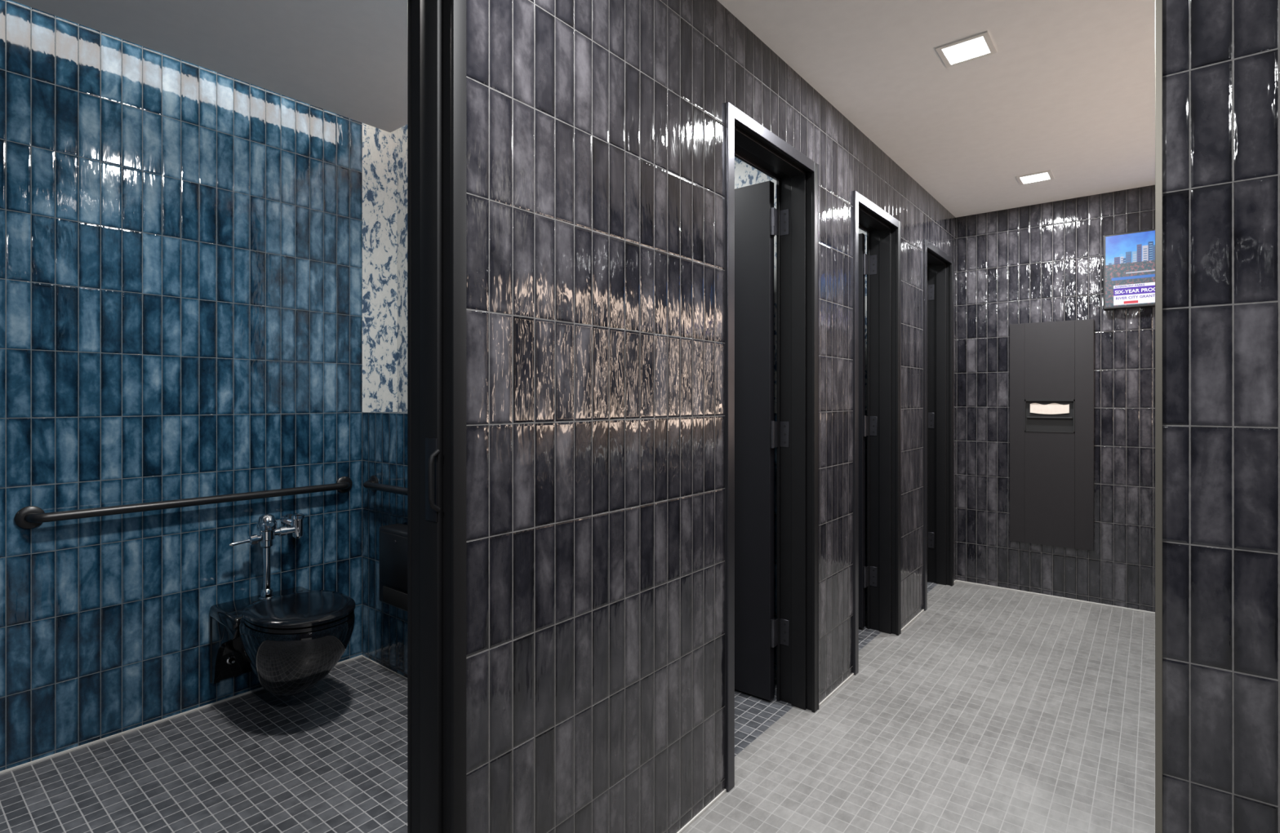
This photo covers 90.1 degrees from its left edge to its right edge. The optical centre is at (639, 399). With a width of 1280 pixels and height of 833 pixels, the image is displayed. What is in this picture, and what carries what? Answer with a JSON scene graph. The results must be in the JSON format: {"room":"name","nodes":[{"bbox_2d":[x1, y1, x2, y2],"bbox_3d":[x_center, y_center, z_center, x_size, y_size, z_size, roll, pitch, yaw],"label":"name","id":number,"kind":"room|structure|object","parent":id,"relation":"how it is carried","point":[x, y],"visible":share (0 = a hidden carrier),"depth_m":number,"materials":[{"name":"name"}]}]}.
{"room":"public restroom","nodes":[
{"label":"public restroom","id":0,"kind":"room"},
{"bbox_2d":[0,0,396,771],"bbox_3d":[-1.161,-0.125,3.648,0.150,2.850,5.720,0,0,39],"label":"wall","id":1,"kind":"structure","parent":0,"point":[198,264],"depth_m":2.58,"materials":[{"name":"blue tile"}]},
{"bbox_2d":[14,476,352,528],"bbox_3d":[-1.791,0.420,2.692,0.071,0.080,1.210,0,0,39],"label":"grab bar","id":2,"kind":"object","parent":1,"relation":"attached to","point":[30,517],"visible":1,"depth_m":2.51,"materials":[{"name":"black metal"}]},
{"bbox_2d":[229,513,305,599],"bbox_3d":[-1.642,0.685,2.811,0.151,0.370,0.313,0,0,39],"label":"valve","id":3,"kind":"object","parent":1,"relation":"attached to","point":[267,525],"visible":0.98,"depth_m":2.77,"materials":[{"name":"silver metal"}]},
{"bbox_2d":[209,586,355,696],"bbox_3d":[-1.446,1.013,2.638,0.672,0.378,0.382,0,0,39],"label":"toilet","id":4,"kind":"object","parent":1,"relation":"attached to","point":[291,640],"visible":1,"depth_m":2.48,"materials":[{"name":"black ceramic"}]},
{"bbox_2d":[362,124,407,678],"bbox_3d":[-0.602,-0.125,2.741,1.860,2.850,0.250,0,0,39],"label":"wall partition","id":5,"kind":"structure","parent":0,"point":[384,434],"depth_m":3.16,"materials":[{"name":"blue tile"}]},
{"bbox_2d":[363,475,407,495],"bbox_3d":[-0.984,0.415,2.842,0.980,0.080,0.071,0,0,39],"label":"grab bar","id":6,"kind":"object","parent":5,"relation":"attached to","point":[372,484],"visible":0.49,"depth_m":2.98,"materials":[{"name":"black metal"}]},
{"bbox_2d":[379,523,407,611],"bbox_3d":[-1.046,0.752,2.864,0.305,0.345,0.115,0,0,39],"label":"dispenser","id":7,"kind":"object","parent":5,"relation":"attached to","point":[393,538],"visible":0.59,"depth_m":2.83,"materials":[{"name":"metal"}]},
{"bbox_2d":[0,582,1155,832],"bbox_3d":[0.162,1.350,1.649,4.720,0.100,7.470,0,0,39],"label":"floor","id":8,"kind":"structure","parent":0,"point":[993,710],"depth_m":2.35,"materials":[{"name":"grey tile"}]},
{"bbox_2d":[10,0,1155,217],"bbox_3d":[0.162,-1.450,1.649,4.720,0.300,7.470,0,0,39],"label":"ceiling","id":9,"kind":"structure","parent":0,"point":[1068,88],"depth_m":2.47,"materials":[{"name":"paint"}]},
{"bbox_2d":[935,31,996,67],"bbox_3d":[1.212,-1.298,2.371,0.172,0.007,0.172,0,0,39],"label":"recessed light","id":10,"kind":"object","parent":9,"relation":"in","point":[980,45],"visible":1,"depth_m":2.37,"materials":[{"name":"white paint"}]},
{"bbox_2d":[1015,169,1054,185],"bbox_3d":[2.313,-1.298,3.736,0.172,0.007,0.172,0,0,39],"label":"recessed light","id":11,"kind":"object","parent":9,"relation":"in","point":[1047,175],"visible":1,"depth_m":3.73,"materials":[{"name":"white paint"}]},
{"bbox_2d":[466,0,955,832],"bbox_3d":[-0.052,0.000,1.822,0.150,2.600,7.170,0,0,39],"label":"wall","id":12,"kind":"structure","parent":0,"point":[595,129],"depth_m":1.68,"materials":[{"name":"grey tile"}]},
{"bbox_2d":[407,0,466,832],"bbox_3d":[-0.729,0.158,0.984,0.170,2.285,0.977,0,0,39],"label":"door frame","id":13,"kind":"structure","parent":12,"relation":"attached to","point":[437,28],"depth_m":1.31,"materials":[{"name":"black metal"}]},
{"bbox_2d":[0,580,1155,832],"bbox_3d":[0.196,1.295,2.859,6.576,0.010,2.180,0,0,-29],"label":"trim","id":14,"kind":"structure","parent":12,"relation":"attached to","point":[724,791],"depth_m":2.69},
{"bbox_2d":[734,181,773,700],"bbox_3d":[0.318,0.176,2.943,0.640,2.223,0.040,0,0,39],"label":"leaf","id":15,"kind":"object","parent":12,"relation":"attached to","point":[753,241],"visible":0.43,"depth_m":2.78,"materials":[{"name":"black laminate"}]},
{"bbox_2d":[724,102,818,792],"bbox_3d":[0.454,0.158,2.448,0.176,2.285,0.730,0,0,39],"label":"door frame","id":16,"kind":"structure","parent":12,"relation":"attached to","point":[796,175],"depth_m":2.67,"materials":[{"name":"black metal"}]},
{"bbox_2d":[770,207,789,648],"bbox_3d":[0.356,0.120,2.912,0.668,1.876,0.152,0,0,39],"label":"hinges and lever","id":17,"kind":"object","parent":12,"relation":"attached to","point":[784,214],"visible":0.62,"depth_m":2.73,"materials":[{"name":"metal"}]},
{"bbox_2d":[858,233,865,628],"bbox_3d":[1.031,0.176,3.793,0.599,2.223,0.040,0,0,39],"label":"leaf","id":18,"kind":"object","parent":12,"relation":"attached to","point":[861,236],"visible":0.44,"depth_m":3.60,"materials":[{"name":"black laminate"}]},
{"bbox_2d":[862,253,876,587],"bbox_3d":[1.069,0.120,3.763,0.627,1.876,0.152,0,0,39],"label":"hinges and lever","id":19,"kind":"object","parent":12,"relation":"attached to","point":[873,259],"visible":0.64,"depth_m":3.60,"materials":[{"name":"metal"}]},
{"bbox_2d":[853,190,901,675],"bbox_3d":[1.163,0.158,3.328,0.176,2.285,0.689,0,0,39],"label":"door frame","id":20,"kind":"structure","parent":12,"relation":"attached to","point":[883,231],"depth_m":3.54,"materials":[{"name":"black metal"}]},
{"bbox_2d":[928,284,933,548],"bbox_3d":[1.811,0.120,4.700,0.648,1.876,0.152,0,0,39],"label":"hinges and lever","id":21,"kind":"object","parent":12,"relation":"attached to","point":[931,287],"visible":0.31,"depth_m":4.53,"materials":[{"name":"metal"}]},
{"bbox_2d":[923,239,954,611],"bbox_3d":[1.907,0.158,4.250,0.176,2.285,0.710,0,0,39],"label":"door frame","id":22,"kind":"structure","parent":12,"relation":"attached to","point":[938,266],"depth_m":4.47,"materials":[{"name":"black metal"}]},
{"bbox_2d":[734,156,776,670],"bbox_3d":[0.085,-0.125,3.593,1.860,2.850,0.100,0,0,39],"label":"wall partition","id":23,"kind":"structure","parent":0,"point":[745,175],"depth_m":3.08,"materials":[{"name":"blue tile"}]},
{"bbox_2d":[858,228,866,611],"bbox_3d":[0.789,-0.125,4.465,1.860,2.850,0.100,0,0,39],"label":"wall partition","id":24,"kind":"structure","parent":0,"point":[860,231],"depth_m":3.92,"materials":[{"name":"blue tile"}]},
{"bbox_2d":[955,185,1155,612],"bbox_3d":[2.195,-0.125,4.711,4.040,2.850,0.150,0,0,39],"label":"wall","id":25,"kind":"structure","parent":0,"point":[1043,262],"depth_m":4.19,"materials":[{"name":"grey tile"}]},
{"bbox_2d":[1009,319,1093,551],"bbox_3d":[2.696,0.225,4.194,0.467,1.470,0.026,0,0,39],"label":"paper towel dispenser","id":26,"kind":"object","parent":25,"relation":"attached to","point":[1051,363],"visible":1,"depth_m":4.18,"materials":[{"name":"metal"}]},
{"bbox_2d":[1103,228,1155,310],"bbox_3d":[3.227,-0.793,3.746,0.822,0.463,0.054,0,0,39],"label":"television","id":27,"kind":"object","parent":25,"relation":"attached to","point":[1129,258],"visible":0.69,"depth_m":3.90,"materials":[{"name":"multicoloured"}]},
{"bbox_2d":[1162,0,1279,832],"bbox_3d":[1.690,0.000,0.930,1.438,2.600,0.150,0,0,39],"label":"wall","id":28,"kind":"structure","parent":0,"point":[1221,58],"depth_m":1.27,"materials":[{"name":"grey tile"}]},
{"bbox_2d":[1155,0,1162,832],"bbox_3d":[1.122,0.000,1.381,0.012,2.600,0.160,0,0,39],"label":"trim","id":29,"kind":"structure","parent":28,"relation":"attached to","point":[1158,3],"depth_m":1.32,"materials":[{"name":"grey metal"}]}
]}

